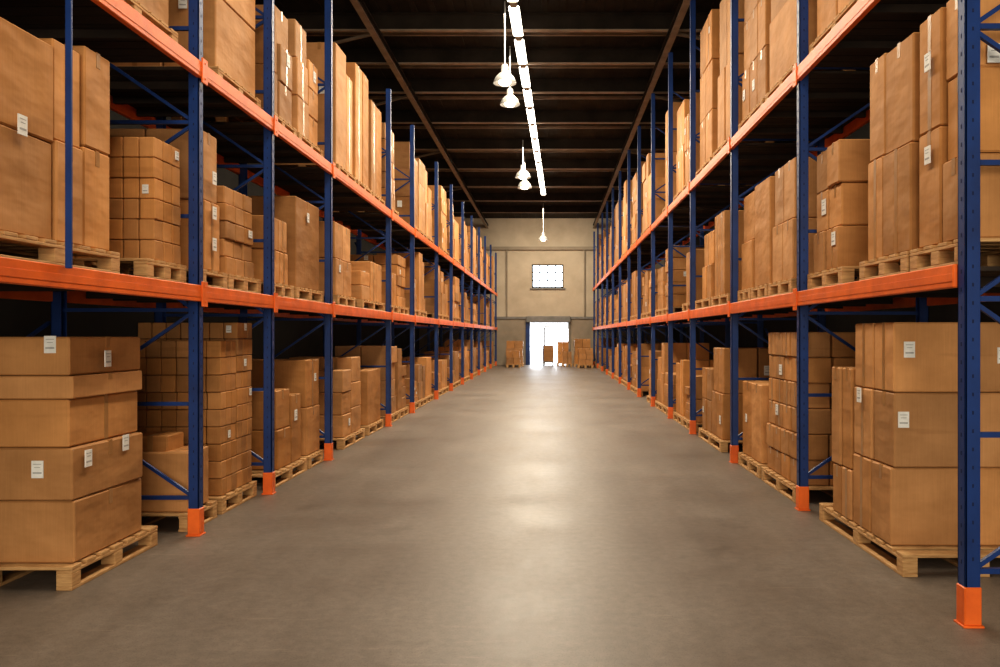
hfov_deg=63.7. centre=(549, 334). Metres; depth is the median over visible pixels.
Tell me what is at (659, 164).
load
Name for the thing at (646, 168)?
load
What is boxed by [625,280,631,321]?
load
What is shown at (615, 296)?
load
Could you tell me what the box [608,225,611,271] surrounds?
load
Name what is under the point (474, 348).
load
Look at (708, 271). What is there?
load
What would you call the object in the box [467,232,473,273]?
load
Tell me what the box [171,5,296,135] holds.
load
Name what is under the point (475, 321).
load
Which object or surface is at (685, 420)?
load
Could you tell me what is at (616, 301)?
load
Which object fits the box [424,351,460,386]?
load
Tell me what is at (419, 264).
load
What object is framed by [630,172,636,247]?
load
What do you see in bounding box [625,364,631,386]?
load
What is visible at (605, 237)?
load
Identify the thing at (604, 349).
load
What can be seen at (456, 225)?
load
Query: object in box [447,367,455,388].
load
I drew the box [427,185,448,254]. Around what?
load
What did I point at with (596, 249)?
load
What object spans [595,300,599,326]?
load
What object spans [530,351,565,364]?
ground
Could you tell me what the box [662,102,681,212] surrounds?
load
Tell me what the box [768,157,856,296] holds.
load
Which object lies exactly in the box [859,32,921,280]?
load
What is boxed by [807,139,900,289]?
load
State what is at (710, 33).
load
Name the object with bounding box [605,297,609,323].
load
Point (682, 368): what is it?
load
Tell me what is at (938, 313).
wall
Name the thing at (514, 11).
strip light
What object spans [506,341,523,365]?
load
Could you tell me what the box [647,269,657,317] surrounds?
load
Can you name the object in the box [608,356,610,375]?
load
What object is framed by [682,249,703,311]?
load
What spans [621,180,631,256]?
load
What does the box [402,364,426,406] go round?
load
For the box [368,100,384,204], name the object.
load
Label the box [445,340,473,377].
load
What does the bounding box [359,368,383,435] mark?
load
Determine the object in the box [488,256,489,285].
load
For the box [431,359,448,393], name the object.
load
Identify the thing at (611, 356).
load
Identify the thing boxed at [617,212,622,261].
load
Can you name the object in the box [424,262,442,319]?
load
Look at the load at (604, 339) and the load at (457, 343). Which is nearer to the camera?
the load at (457, 343)
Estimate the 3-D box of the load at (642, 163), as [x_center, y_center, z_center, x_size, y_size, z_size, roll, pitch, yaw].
[2.830,-3.498,21.550,1.000,2.096,1.120,0,0,0]
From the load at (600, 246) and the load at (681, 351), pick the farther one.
the load at (600, 246)
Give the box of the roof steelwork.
[282,0,709,228]
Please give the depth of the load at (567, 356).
40.42 m
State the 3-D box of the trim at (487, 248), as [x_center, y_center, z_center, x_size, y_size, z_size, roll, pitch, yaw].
[-0.200,-4.635,42.919,13.600,0.170,0.159,0,0,0]
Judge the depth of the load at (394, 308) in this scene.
14.77 m
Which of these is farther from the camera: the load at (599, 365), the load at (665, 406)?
the load at (599, 365)
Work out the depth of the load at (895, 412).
5.51 m
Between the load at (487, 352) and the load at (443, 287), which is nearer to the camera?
the load at (443, 287)
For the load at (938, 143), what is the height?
1.618 m
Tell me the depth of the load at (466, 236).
27.95 m
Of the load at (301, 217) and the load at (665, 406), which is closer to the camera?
the load at (301, 217)
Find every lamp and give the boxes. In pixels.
[493,1,515,86]
[500,46,519,107]
[515,164,530,178]
[517,156,531,189]
[539,203,547,240]
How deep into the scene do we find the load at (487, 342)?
38.55 m
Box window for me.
[530,265,564,288]
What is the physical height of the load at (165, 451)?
0.768 m
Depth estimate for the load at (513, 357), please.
39.64 m
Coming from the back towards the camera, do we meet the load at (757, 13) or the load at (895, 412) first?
the load at (757, 13)
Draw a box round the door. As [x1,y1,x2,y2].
[526,316,570,364]
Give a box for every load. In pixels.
[0,17,119,273]
[0,336,157,590]
[73,137,185,282]
[110,129,227,288]
[112,0,260,107]
[124,0,177,42]
[136,323,256,514]
[141,431,216,531]
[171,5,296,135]
[186,186,260,293]
[233,215,293,297]
[248,196,323,302]
[248,359,323,468]
[250,388,306,487]
[274,42,355,181]
[287,19,323,156]
[289,356,364,449]
[299,221,355,306]
[333,123,398,215]
[335,346,398,424]
[346,62,371,194]
[350,255,408,314]
[350,261,384,310]
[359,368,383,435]
[364,271,398,312]
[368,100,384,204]
[377,252,426,316]
[394,142,419,232]
[394,348,408,418]
[402,357,433,402]
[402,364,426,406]
[404,277,419,315]
[405,378,419,411]
[415,158,426,237]
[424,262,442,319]
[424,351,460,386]
[425,170,433,243]
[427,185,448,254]
[427,271,448,320]
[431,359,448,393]
[431,372,442,396]
[438,347,469,381]
[444,276,460,321]
[444,279,455,321]
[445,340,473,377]
[446,198,455,260]
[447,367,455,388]
[454,217,465,268]
[454,219,460,264]
[459,294,465,322]
[459,358,465,382]
[460,292,469,323]
[464,225,469,271]
[467,226,477,277]
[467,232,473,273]
[467,296,486,325]
[468,303,477,324]
[473,341,489,366]
[473,342,483,372]
[473,347,477,376]
[476,235,480,279]
[476,354,480,373]
[480,237,483,282]
[480,306,489,325]
[482,247,483,280]
[486,253,489,287]
[486,298,492,326]
[486,351,489,369]
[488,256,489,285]
[489,256,494,290]
[492,304,494,326]
[492,341,494,365]
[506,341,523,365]
[506,351,520,366]
[557,342,568,365]
[562,352,571,366]
[573,339,590,366]
[577,348,592,367]
[595,249,596,285]
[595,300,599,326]
[595,338,615,366]
[596,234,600,283]
[598,246,600,281]
[598,297,605,325]
[598,350,600,368]
[600,348,614,370]
[603,229,609,274]
[603,237,605,276]
[603,298,605,325]
[605,235,608,273]
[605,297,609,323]
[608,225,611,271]
[608,295,617,324]
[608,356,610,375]
[610,209,615,268]
[610,356,614,376]
[614,201,622,264]
[614,299,617,323]
[614,344,636,380]
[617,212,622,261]
[617,280,626,322]
[617,349,621,380]
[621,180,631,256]
[621,284,626,321]
[621,346,636,385]
[625,194,632,252]
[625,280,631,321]
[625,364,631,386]
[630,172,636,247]
[630,271,646,320]
[630,351,648,392]
[635,162,644,241]
[635,275,644,319]
[635,344,661,395]
[641,153,664,235]
[641,271,650,318]
[647,156,696,228]
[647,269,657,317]
[647,350,661,403]
[655,267,681,315]
[655,343,708,410]
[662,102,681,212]
[662,245,703,314]
[662,372,675,415]
[673,99,689,200]
[673,360,713,424]
[682,93,752,190]
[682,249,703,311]
[682,375,702,431]
[695,230,714,308]
[696,9,719,175]
[698,347,771,451]
[711,210,743,306]
[713,0,808,157]
[737,191,754,301]
[738,0,770,129]
[738,381,769,477]
[751,176,774,299]
[761,332,854,502]
[765,0,869,100]
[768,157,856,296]
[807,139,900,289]
[809,0,857,52]
[819,322,999,576]
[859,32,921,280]
[910,0,999,271]
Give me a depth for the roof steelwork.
19.59 m
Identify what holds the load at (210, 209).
on the rack at (191, 90)
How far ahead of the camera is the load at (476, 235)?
32.24 m
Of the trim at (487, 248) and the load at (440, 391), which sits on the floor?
the load at (440, 391)
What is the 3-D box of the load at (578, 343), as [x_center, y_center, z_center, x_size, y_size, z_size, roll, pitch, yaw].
[1.626,0.901,41.050,0.851,1.398,1.100,0,0,0]
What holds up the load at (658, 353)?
on the floor
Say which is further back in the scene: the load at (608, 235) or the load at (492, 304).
the load at (492, 304)
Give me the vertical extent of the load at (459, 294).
0.929 m
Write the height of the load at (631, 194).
1.726 m
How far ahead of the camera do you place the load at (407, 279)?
16.75 m
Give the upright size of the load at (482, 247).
1.687 m
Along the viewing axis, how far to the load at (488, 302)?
39.68 m
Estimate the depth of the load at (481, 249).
34.07 m
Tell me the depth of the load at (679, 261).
15.64 m
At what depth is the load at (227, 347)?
7.24 m
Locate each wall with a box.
[0,110,418,358]
[419,218,664,364]
[673,122,999,359]
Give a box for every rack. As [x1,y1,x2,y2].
[0,0,496,536]
[593,0,999,628]
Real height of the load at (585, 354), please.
0.948 m
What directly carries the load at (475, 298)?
on the rack at (191, 90)
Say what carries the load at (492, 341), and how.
on the floor
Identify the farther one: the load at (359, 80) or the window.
the window
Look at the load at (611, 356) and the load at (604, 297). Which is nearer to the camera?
the load at (611, 356)
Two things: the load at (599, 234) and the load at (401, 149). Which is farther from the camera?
the load at (599, 234)
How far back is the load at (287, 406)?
8.79 m
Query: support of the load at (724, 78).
on the rack at (823, 108)
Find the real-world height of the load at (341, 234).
1.148 m
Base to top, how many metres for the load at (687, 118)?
1.550 m
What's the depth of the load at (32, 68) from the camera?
4.70 m
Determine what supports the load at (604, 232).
on the rack at (823, 108)
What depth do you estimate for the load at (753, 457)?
9.30 m
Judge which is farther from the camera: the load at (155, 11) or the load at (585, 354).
the load at (585, 354)
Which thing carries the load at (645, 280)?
on the rack at (823, 108)
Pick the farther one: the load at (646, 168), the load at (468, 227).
the load at (468, 227)
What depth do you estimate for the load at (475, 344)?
33.59 m
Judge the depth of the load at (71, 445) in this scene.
5.10 m
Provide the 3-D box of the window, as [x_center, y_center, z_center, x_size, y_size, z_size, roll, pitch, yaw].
[-0.125,-3.110,43.020,1.890,1.340,0.200,0,0,0]
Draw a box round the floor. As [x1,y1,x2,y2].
[0,365,999,666]
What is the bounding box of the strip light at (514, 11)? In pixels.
[507,0,545,195]
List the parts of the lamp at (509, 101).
bulb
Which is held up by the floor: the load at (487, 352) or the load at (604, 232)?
the load at (487, 352)
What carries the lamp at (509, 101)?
hanging from the roof steelwork
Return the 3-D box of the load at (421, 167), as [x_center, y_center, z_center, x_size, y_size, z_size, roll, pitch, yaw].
[-3.370,-3.054,18.250,1.000,1.748,0.987,0,0,0]
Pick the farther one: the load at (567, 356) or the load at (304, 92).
the load at (567, 356)
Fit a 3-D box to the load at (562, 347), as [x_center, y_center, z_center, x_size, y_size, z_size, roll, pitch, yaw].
[0.670,0.976,41.950,0.620,1.248,0.900,0,0,0]
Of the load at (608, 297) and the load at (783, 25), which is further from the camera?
the load at (608, 297)
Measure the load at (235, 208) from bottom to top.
0.948 m
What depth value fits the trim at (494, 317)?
42.94 m
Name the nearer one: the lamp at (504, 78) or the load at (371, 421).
the load at (371, 421)
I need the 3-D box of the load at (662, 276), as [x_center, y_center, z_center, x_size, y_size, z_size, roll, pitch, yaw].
[2.830,-0.916,17.275,1.000,1.033,1.070,0,0,0]
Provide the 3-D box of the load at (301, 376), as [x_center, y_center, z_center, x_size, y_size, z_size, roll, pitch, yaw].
[-3.370,0.951,9.880,1.000,1.298,0.600,0,0,0]
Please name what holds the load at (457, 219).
on the rack at (191, 90)
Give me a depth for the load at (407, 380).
16.75 m
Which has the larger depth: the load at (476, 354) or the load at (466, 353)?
the load at (476, 354)
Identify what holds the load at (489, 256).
on the rack at (191, 90)
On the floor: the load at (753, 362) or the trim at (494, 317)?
the load at (753, 362)
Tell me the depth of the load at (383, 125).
14.33 m
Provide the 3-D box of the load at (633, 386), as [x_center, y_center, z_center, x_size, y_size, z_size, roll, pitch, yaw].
[2.830,1.034,22.750,1.000,1.131,1.120,0,0,0]
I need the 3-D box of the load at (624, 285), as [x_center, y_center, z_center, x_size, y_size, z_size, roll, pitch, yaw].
[2.830,-1.005,25.675,1.000,1.210,1.270,0,0,0]
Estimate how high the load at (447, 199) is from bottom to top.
1.776 m
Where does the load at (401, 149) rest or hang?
on the rack at (191, 90)
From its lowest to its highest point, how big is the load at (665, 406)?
0.827 m
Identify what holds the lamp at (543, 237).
hanging from the roof steelwork
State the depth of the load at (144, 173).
5.91 m
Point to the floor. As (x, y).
(526, 515)
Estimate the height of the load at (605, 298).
1.172 m
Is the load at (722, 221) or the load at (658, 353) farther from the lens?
the load at (658, 353)
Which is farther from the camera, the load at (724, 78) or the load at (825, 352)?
the load at (724, 78)
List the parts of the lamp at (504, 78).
bulb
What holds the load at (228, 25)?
on the rack at (191, 90)
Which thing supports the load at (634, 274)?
on the rack at (823, 108)
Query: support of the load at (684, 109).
on the rack at (823, 108)
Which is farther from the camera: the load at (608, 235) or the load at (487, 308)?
the load at (487, 308)
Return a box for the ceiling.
[255,0,720,217]
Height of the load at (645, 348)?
1.371 m
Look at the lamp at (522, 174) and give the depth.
24.20 m
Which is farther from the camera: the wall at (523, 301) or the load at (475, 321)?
the wall at (523, 301)
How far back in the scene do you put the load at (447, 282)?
23.24 m
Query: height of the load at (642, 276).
1.182 m
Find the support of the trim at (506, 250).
attached to the wall at (523, 301)
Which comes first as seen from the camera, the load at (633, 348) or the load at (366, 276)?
the load at (366, 276)
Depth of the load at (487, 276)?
37.34 m
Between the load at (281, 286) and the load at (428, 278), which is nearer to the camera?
the load at (281, 286)
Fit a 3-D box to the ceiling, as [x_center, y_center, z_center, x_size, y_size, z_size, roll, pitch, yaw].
[-0.200,-6.325,17.525,14.000,0.150,51.450,0,0,0]
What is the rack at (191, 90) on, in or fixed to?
on the floor
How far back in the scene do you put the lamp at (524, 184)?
26.39 m
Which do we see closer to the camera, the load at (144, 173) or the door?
the load at (144, 173)
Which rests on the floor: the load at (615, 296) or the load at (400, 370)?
the load at (400, 370)
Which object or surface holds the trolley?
on the floor
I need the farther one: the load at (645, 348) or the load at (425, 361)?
the load at (645, 348)
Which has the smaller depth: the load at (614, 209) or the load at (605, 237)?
the load at (614, 209)
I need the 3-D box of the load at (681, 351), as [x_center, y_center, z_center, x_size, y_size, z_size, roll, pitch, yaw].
[2.830,0.883,17.275,1.001,1.434,1.070,0,0,0]
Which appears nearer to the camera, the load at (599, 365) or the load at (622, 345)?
the load at (622, 345)
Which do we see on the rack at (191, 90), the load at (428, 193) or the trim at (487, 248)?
the load at (428, 193)
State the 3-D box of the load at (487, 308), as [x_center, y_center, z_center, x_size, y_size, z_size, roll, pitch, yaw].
[-3.370,-0.875,37.400,1.000,0.951,1.420,0,0,0]
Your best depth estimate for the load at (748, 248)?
9.62 m
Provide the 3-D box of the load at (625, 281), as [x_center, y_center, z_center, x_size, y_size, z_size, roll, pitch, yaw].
[2.830,-1.119,27.325,1.000,1.439,1.270,0,0,0]
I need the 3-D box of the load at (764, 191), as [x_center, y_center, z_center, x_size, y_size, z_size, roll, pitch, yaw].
[2.830,-1.059,8.975,1.000,1.318,0.690,0,0,0]
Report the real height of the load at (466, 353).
1.190 m
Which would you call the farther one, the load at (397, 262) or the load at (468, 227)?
the load at (468, 227)
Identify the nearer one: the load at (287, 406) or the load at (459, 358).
the load at (287, 406)
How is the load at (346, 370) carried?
on the floor
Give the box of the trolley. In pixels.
[542,345,553,365]
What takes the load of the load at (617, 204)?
on the rack at (823, 108)
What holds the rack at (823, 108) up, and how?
on the floor
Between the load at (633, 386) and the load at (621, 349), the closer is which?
the load at (633, 386)
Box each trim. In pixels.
[486,247,596,249]
[494,317,592,318]
[506,250,584,316]
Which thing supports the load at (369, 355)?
on the floor
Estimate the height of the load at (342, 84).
1.818 m
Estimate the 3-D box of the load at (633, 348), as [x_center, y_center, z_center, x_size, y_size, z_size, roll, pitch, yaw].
[2.831,0.972,25.675,1.002,1.256,1.270,0,0,0]
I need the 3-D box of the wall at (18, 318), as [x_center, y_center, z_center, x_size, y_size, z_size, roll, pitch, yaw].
[-7.100,-2.325,17.500,0.200,7.850,51.000,0,0,0]
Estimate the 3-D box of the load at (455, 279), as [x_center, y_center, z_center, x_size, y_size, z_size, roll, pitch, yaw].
[-3.370,-1.099,25.175,1.001,1.397,1.270,0,0,0]
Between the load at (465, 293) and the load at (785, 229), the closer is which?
the load at (785, 229)
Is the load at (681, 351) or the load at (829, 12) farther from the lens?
the load at (681, 351)

